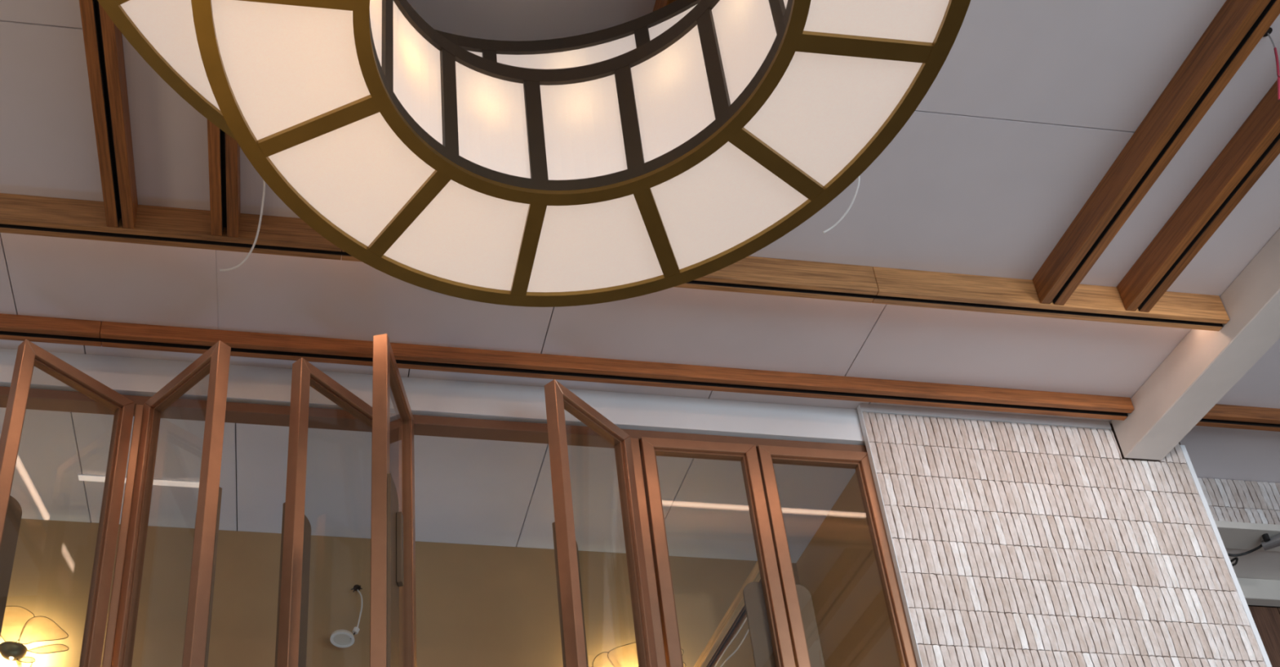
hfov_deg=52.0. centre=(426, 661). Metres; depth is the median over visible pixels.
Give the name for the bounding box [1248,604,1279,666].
wall
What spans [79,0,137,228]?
rafter
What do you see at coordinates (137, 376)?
wall
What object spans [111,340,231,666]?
window leaf
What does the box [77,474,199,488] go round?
recessed light
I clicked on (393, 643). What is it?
window leaf
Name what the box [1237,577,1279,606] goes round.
trim
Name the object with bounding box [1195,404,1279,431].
ceiling beam
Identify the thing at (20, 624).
lamp
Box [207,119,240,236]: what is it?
rafter
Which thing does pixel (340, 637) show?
fitting
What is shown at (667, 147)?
chandelier
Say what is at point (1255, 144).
rafter
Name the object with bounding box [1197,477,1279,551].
wall
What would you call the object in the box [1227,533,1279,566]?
spotlight
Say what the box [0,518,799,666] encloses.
wall
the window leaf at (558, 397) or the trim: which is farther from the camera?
the trim
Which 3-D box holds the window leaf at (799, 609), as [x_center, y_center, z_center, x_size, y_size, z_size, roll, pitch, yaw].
[1.524,0.666,4.162,0.452,3.398,0.080,3,-30,-6]
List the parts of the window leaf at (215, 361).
rail, handle plate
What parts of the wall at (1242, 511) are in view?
trim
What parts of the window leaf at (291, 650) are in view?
handle plate, rail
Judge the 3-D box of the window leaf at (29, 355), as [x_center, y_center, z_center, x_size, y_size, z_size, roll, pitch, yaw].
[-1.226,0.458,3.726,0.080,3.398,0.452,-26,-38,36]
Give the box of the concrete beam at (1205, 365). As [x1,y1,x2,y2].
[1111,228,1279,460]
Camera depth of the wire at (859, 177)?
4.11 m
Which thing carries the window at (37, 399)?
in the wall
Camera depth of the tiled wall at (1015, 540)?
4.83 m
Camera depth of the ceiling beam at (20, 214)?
4.40 m
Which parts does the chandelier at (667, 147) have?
frame, shade panel, shade panel, shade panel, shade panel, shade panel, shade panel, shade panel, shade panel, shade panel, frame, frame, shade panel, shade panel, shade panel, shade panel, shade panel, shade panel, shade panel, shade panel, shade panel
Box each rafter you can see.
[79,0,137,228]
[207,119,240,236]
[653,0,675,11]
[1032,0,1279,305]
[1116,80,1279,311]
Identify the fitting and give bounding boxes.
[329,584,362,647]
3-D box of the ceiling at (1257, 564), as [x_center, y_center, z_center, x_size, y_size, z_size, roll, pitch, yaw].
[4.604,-0.406,5.768,3.240,0.065,0.230,3,-30,-6]
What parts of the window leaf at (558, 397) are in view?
handle plate, rail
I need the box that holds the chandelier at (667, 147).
[97,0,970,306]
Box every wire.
[219,179,265,271]
[822,176,860,233]
[1262,26,1279,100]
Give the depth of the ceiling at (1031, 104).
4.54 m
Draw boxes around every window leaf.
[0,339,134,666]
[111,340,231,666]
[274,357,372,666]
[369,333,416,666]
[544,379,657,666]
[639,436,795,666]
[755,444,917,666]
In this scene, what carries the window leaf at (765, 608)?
attached to the window at (37, 399)
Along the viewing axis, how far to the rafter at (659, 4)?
3.55 m
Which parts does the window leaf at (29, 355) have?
handle plate, rail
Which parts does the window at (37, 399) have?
partition rail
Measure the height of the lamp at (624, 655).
0.287 m
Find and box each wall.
[0,347,865,445]
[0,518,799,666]
[795,472,900,666]
[857,404,1271,666]
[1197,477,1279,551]
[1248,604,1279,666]
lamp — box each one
[0,605,68,666]
[592,642,685,666]
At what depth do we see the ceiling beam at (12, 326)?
4.82 m
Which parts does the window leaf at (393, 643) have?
handle plate, rail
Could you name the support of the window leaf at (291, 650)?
attached to the window at (37, 399)
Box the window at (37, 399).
[0,386,866,666]
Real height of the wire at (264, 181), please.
0.283 m
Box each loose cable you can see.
[714,617,746,666]
[720,629,749,666]
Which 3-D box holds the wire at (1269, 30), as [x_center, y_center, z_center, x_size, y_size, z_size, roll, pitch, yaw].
[2.432,-1.709,3.670,0.032,0.241,0.066,3,-30,-6]
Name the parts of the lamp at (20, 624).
lamp shade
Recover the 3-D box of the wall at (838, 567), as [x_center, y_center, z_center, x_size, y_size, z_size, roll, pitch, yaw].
[1.880,1.449,4.370,0.080,4.999,1.029,3,-30,-6]
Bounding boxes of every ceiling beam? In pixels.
[0,192,1229,331]
[0,313,1134,420]
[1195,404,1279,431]
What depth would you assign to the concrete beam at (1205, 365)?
4.72 m
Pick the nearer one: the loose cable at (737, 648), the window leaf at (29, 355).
the window leaf at (29, 355)
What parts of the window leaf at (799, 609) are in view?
handle plate, rail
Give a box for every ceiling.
[0,0,1279,563]
[1225,548,1279,580]
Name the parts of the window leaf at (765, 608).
rail, handle plate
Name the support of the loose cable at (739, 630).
attached to the window at (37, 399)
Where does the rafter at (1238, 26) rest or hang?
attached to the ceiling at (1031, 104)

